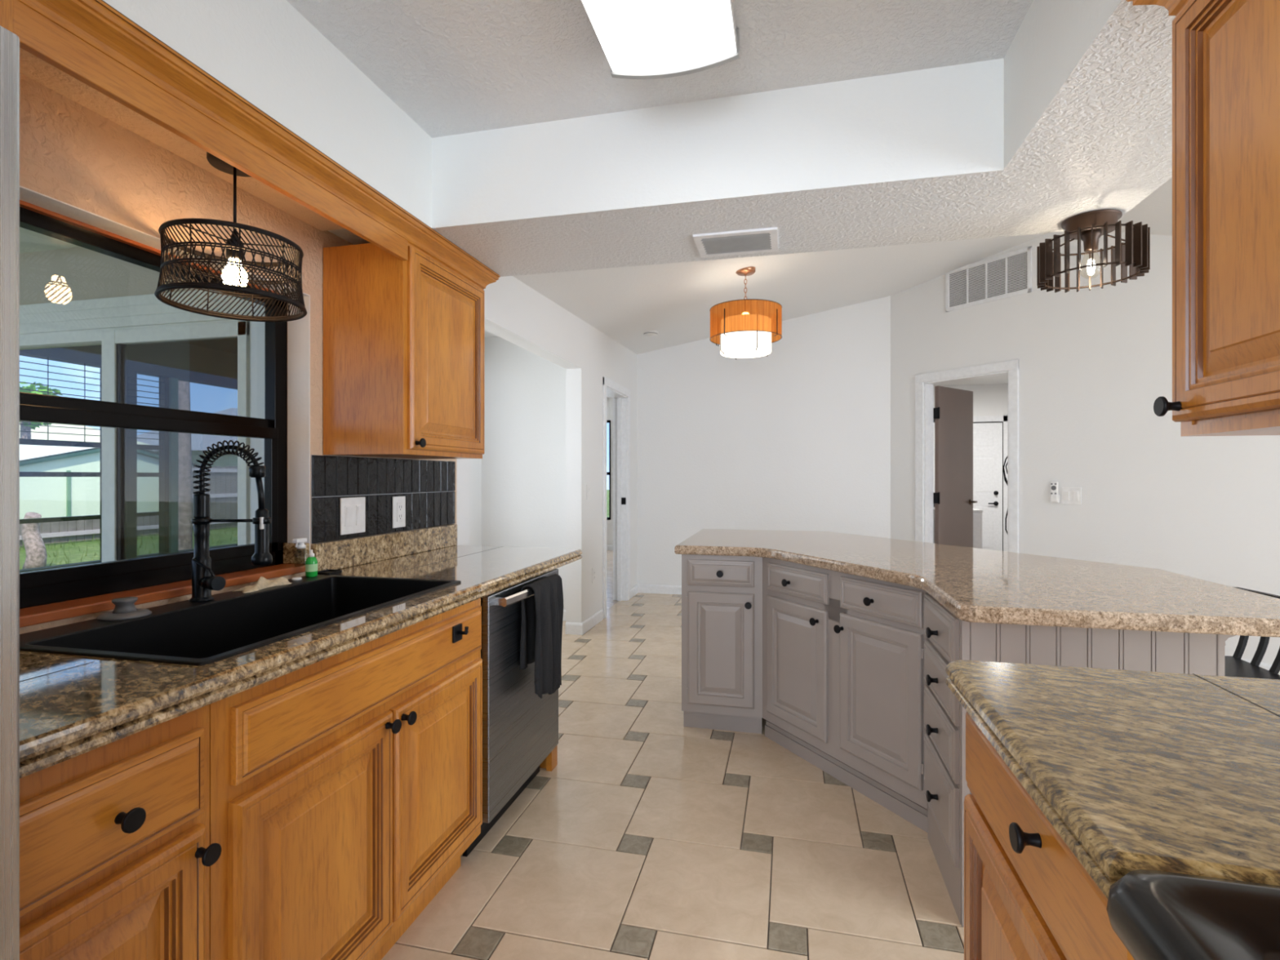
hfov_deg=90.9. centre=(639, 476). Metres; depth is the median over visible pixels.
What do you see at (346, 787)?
base cabinet
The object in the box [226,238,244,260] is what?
socket
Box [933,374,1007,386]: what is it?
ceiling
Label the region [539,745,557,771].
cabinet end panel
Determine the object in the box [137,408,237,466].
house
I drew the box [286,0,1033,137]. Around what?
ceiling
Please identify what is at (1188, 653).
panel
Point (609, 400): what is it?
wall
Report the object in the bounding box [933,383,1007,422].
wall
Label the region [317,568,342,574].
soap tray
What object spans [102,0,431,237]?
wall
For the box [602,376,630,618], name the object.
door frame
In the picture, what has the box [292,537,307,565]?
spray bottle
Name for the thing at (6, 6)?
upper cabinet
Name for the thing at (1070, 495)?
light switch
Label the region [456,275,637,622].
wall
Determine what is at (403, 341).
upper cabinet
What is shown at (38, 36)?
window valance
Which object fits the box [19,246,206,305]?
wall
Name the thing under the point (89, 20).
crown molding
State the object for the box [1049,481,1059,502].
remote
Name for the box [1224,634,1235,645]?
corbel
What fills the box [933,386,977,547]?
door
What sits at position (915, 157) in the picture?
ceiling beam
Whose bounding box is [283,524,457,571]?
granite upstand
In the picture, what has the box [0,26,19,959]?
refrigerator
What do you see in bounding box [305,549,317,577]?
soap bottle
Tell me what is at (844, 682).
base cabinet
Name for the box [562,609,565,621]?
baseboard
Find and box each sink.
[19,574,461,665]
[1106,869,1279,959]
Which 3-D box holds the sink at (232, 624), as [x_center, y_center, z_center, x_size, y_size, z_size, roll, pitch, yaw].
[-0.939,0.444,1.622,0.556,0.229,0.910,0,0,13]
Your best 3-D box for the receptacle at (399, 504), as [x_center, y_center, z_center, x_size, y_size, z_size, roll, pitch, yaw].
[-1.006,0.147,2.641,0.006,0.080,0.040,0,0,13]
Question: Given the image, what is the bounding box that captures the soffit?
[1004,0,1175,169]
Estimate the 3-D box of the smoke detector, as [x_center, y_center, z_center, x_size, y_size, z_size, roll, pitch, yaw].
[0.099,-1.336,5.888,0.135,0.041,0.135,0,0,13]
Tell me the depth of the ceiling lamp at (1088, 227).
2.12 m
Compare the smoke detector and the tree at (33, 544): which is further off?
the tree at (33, 544)
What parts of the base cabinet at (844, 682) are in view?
knob, door, drawer, knob, knob, moulding, knob, drawer, door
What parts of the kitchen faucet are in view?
lever handle, holder arm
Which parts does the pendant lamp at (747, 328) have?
chain, shade frame, lamp shade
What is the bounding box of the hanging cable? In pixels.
[1002,456,1007,533]
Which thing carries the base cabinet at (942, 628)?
on the floor
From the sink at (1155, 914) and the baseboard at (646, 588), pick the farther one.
the baseboard at (646, 588)
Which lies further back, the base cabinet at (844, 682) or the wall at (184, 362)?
the wall at (184, 362)
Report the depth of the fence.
14.63 m
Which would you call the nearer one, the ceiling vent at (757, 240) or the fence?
the ceiling vent at (757, 240)
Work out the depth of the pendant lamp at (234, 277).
1.62 m
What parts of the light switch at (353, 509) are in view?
rocker frame, rocker frame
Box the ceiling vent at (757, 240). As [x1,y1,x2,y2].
[693,226,778,257]
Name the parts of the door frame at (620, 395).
strike plate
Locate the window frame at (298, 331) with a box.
[19,185,310,553]
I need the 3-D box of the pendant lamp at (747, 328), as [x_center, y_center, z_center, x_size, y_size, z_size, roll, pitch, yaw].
[0.753,-1.179,4.498,0.509,0.627,0.509,0,0,13]
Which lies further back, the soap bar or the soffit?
the soap bar
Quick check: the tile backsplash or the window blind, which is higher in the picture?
the window blind
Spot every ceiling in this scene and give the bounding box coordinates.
[19,47,344,231]
[19,230,79,253]
[180,337,237,354]
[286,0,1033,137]
[484,329,498,337]
[512,233,1045,354]
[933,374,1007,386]
[1112,177,1172,235]
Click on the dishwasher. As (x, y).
(520, 727)
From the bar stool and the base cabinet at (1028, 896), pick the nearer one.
the base cabinet at (1028, 896)
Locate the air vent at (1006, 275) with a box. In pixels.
[946,245,1031,311]
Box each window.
[19,200,305,627]
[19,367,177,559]
[606,420,610,519]
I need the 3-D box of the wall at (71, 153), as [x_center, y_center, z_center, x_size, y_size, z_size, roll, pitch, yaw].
[-1.603,0.185,0.501,0.130,2.130,5.430,0,0,13]
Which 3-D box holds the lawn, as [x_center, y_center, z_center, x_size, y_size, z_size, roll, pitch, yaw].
[-27.117,1.190,27.031,54.700,0.200,80.000,0,0,13]
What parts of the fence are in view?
rail, rail, rail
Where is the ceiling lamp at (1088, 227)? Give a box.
[1036,208,1150,293]
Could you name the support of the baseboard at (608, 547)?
attached to the wall at (609, 400)
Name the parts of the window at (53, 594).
sash, sill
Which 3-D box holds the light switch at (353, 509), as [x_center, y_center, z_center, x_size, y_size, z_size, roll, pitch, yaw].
[-1.073,0.145,2.363,0.014,0.135,0.135,0,0,13]
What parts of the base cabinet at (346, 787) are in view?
door, false drawer, knob, knob, door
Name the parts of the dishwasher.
kick plate, handle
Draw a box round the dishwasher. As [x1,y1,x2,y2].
[462,568,559,856]
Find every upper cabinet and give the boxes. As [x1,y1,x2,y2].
[0,0,13,32]
[323,243,484,458]
[1153,0,1279,436]
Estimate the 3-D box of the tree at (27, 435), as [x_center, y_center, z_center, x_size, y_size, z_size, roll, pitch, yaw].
[-16.187,-0.631,16.652,1.841,3.802,1.810,0,0,13]
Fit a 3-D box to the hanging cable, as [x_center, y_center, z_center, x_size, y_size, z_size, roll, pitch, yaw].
[5.246,0.268,8.957,0.164,1.368,0.018,0,0,13]
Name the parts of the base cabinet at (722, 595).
knob, drawer, door, knob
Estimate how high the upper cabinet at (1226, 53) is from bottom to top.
0.702 m
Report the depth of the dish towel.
2.33 m
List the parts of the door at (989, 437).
handle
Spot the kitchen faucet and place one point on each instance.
(204, 580)
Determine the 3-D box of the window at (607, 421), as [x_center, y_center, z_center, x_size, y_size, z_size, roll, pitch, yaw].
[-0.948,-0.115,10.828,0.930,1.690,0.065,0,0,13]
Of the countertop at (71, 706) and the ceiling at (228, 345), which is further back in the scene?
the ceiling at (228, 345)
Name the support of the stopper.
on the sink at (232, 624)
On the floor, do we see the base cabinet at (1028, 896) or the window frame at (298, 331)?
the base cabinet at (1028, 896)
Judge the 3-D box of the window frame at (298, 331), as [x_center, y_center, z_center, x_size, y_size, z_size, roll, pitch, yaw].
[-1.312,-0.161,1.635,0.090,0.932,1.131,0,0,13]
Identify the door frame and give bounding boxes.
[915,359,1018,552]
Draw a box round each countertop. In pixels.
[19,545,582,778]
[674,528,1279,637]
[945,660,1279,898]
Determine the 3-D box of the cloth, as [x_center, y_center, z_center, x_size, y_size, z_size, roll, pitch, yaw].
[-1.121,0.315,1.882,0.071,0.034,0.190,0,0,13]
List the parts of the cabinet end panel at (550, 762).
panel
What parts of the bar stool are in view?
seat, rail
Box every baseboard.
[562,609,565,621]
[565,583,638,635]
[606,544,613,550]
[637,583,681,594]
[1240,658,1279,675]
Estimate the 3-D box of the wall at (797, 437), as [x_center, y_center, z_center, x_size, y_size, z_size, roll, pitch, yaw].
[1.195,-0.400,6.582,2.750,3.300,0.120,0,0,13]
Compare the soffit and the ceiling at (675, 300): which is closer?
the soffit
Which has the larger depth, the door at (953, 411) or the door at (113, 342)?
the door at (953, 411)
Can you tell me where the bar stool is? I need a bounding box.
[1224,586,1279,679]
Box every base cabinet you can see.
[19,704,221,959]
[209,598,482,959]
[681,554,762,733]
[762,557,927,832]
[924,592,961,924]
[964,711,1134,959]
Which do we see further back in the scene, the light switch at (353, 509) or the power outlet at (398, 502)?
the power outlet at (398, 502)
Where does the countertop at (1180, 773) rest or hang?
on the base cabinet at (1028, 896)
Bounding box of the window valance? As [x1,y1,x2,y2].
[13,0,408,261]
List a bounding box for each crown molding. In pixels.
[17,0,500,289]
[1125,0,1189,16]
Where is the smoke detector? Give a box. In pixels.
[644,330,657,336]
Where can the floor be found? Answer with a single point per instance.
(650, 836)
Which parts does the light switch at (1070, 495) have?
rocker frame, rocker frame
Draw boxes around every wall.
[19,72,456,634]
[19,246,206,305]
[19,342,237,572]
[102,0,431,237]
[250,302,565,609]
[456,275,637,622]
[606,397,613,545]
[637,295,890,586]
[890,231,1279,664]
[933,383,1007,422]
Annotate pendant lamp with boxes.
[154,151,306,322]
[709,266,782,359]
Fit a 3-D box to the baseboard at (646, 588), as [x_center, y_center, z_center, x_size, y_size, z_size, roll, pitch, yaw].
[1.218,1.204,6.508,2.570,0.092,0.014,0,0,13]
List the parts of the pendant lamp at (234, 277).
shade frame, lamp shade, stem, bulb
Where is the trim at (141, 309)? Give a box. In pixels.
[19,288,250,334]
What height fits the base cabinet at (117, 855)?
0.868 m
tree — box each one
[19,381,66,439]
[21,511,47,568]
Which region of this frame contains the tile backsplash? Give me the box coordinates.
[311,454,455,543]
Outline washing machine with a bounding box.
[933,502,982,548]
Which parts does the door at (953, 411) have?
handle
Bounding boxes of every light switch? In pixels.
[340,497,365,534]
[1062,487,1081,505]
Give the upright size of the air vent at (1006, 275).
0.370 m
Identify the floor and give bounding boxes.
[381,550,964,959]
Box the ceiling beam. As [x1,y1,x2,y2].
[341,57,1172,276]
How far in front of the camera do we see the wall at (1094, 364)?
4.64 m
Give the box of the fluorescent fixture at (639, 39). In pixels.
[581,0,739,79]
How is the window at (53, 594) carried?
attached to the wall at (71, 153)
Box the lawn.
[19,489,608,569]
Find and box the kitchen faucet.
[189,440,272,602]
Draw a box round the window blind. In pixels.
[19,357,169,447]
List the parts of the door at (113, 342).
sliding panel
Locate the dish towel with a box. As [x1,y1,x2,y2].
[520,573,563,698]
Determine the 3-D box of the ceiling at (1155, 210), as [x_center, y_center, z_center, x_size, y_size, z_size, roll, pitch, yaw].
[3.624,-1.623,1.294,2.350,1.453,9.400,0,0,13]
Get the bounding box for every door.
[19,319,250,562]
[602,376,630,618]
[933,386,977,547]
[933,415,1007,551]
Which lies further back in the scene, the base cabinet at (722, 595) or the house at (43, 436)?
the house at (43, 436)
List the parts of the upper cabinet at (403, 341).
knob, door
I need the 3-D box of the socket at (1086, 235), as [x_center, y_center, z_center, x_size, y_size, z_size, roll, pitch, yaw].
[1.542,-0.805,2.156,0.059,0.063,0.059,0,0,13]
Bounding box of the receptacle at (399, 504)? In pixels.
[396,502,403,521]
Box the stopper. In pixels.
[96,596,151,621]
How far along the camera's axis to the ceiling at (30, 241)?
3.73 m
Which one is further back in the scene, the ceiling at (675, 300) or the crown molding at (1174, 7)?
the ceiling at (675, 300)
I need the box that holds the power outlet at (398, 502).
[392,496,405,528]
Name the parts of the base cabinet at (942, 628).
knob, knob, knob, knob, drawer, drawer, drawer, drawer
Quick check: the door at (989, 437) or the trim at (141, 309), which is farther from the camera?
the door at (989, 437)
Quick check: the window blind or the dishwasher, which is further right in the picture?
the dishwasher
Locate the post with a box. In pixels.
[177,380,192,550]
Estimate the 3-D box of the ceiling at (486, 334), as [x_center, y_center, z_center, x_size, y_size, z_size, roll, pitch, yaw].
[-1.269,-1.280,4.461,1.060,0.060,2.510,0,0,13]
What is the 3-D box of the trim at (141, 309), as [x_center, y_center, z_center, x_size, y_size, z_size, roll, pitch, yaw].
[-4.348,-0.065,4.009,4.880,2.630,0.180,0,0,13]
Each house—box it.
[19,423,149,444]
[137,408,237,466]
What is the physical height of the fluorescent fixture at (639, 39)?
0.094 m
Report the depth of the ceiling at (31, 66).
1.57 m
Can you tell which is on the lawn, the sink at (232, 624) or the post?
the post
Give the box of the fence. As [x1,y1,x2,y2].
[19,465,237,546]
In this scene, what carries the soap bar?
on the sink at (232, 624)
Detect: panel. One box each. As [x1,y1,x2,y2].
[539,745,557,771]
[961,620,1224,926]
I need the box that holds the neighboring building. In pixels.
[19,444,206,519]
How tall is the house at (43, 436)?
4.200 m
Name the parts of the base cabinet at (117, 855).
drawer, door, knob, knob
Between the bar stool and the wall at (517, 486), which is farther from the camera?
the wall at (517, 486)
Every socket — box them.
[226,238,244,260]
[1080,228,1102,252]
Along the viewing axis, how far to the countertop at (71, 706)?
1.11 m
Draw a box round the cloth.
[231,576,292,593]
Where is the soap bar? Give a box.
[291,577,302,580]

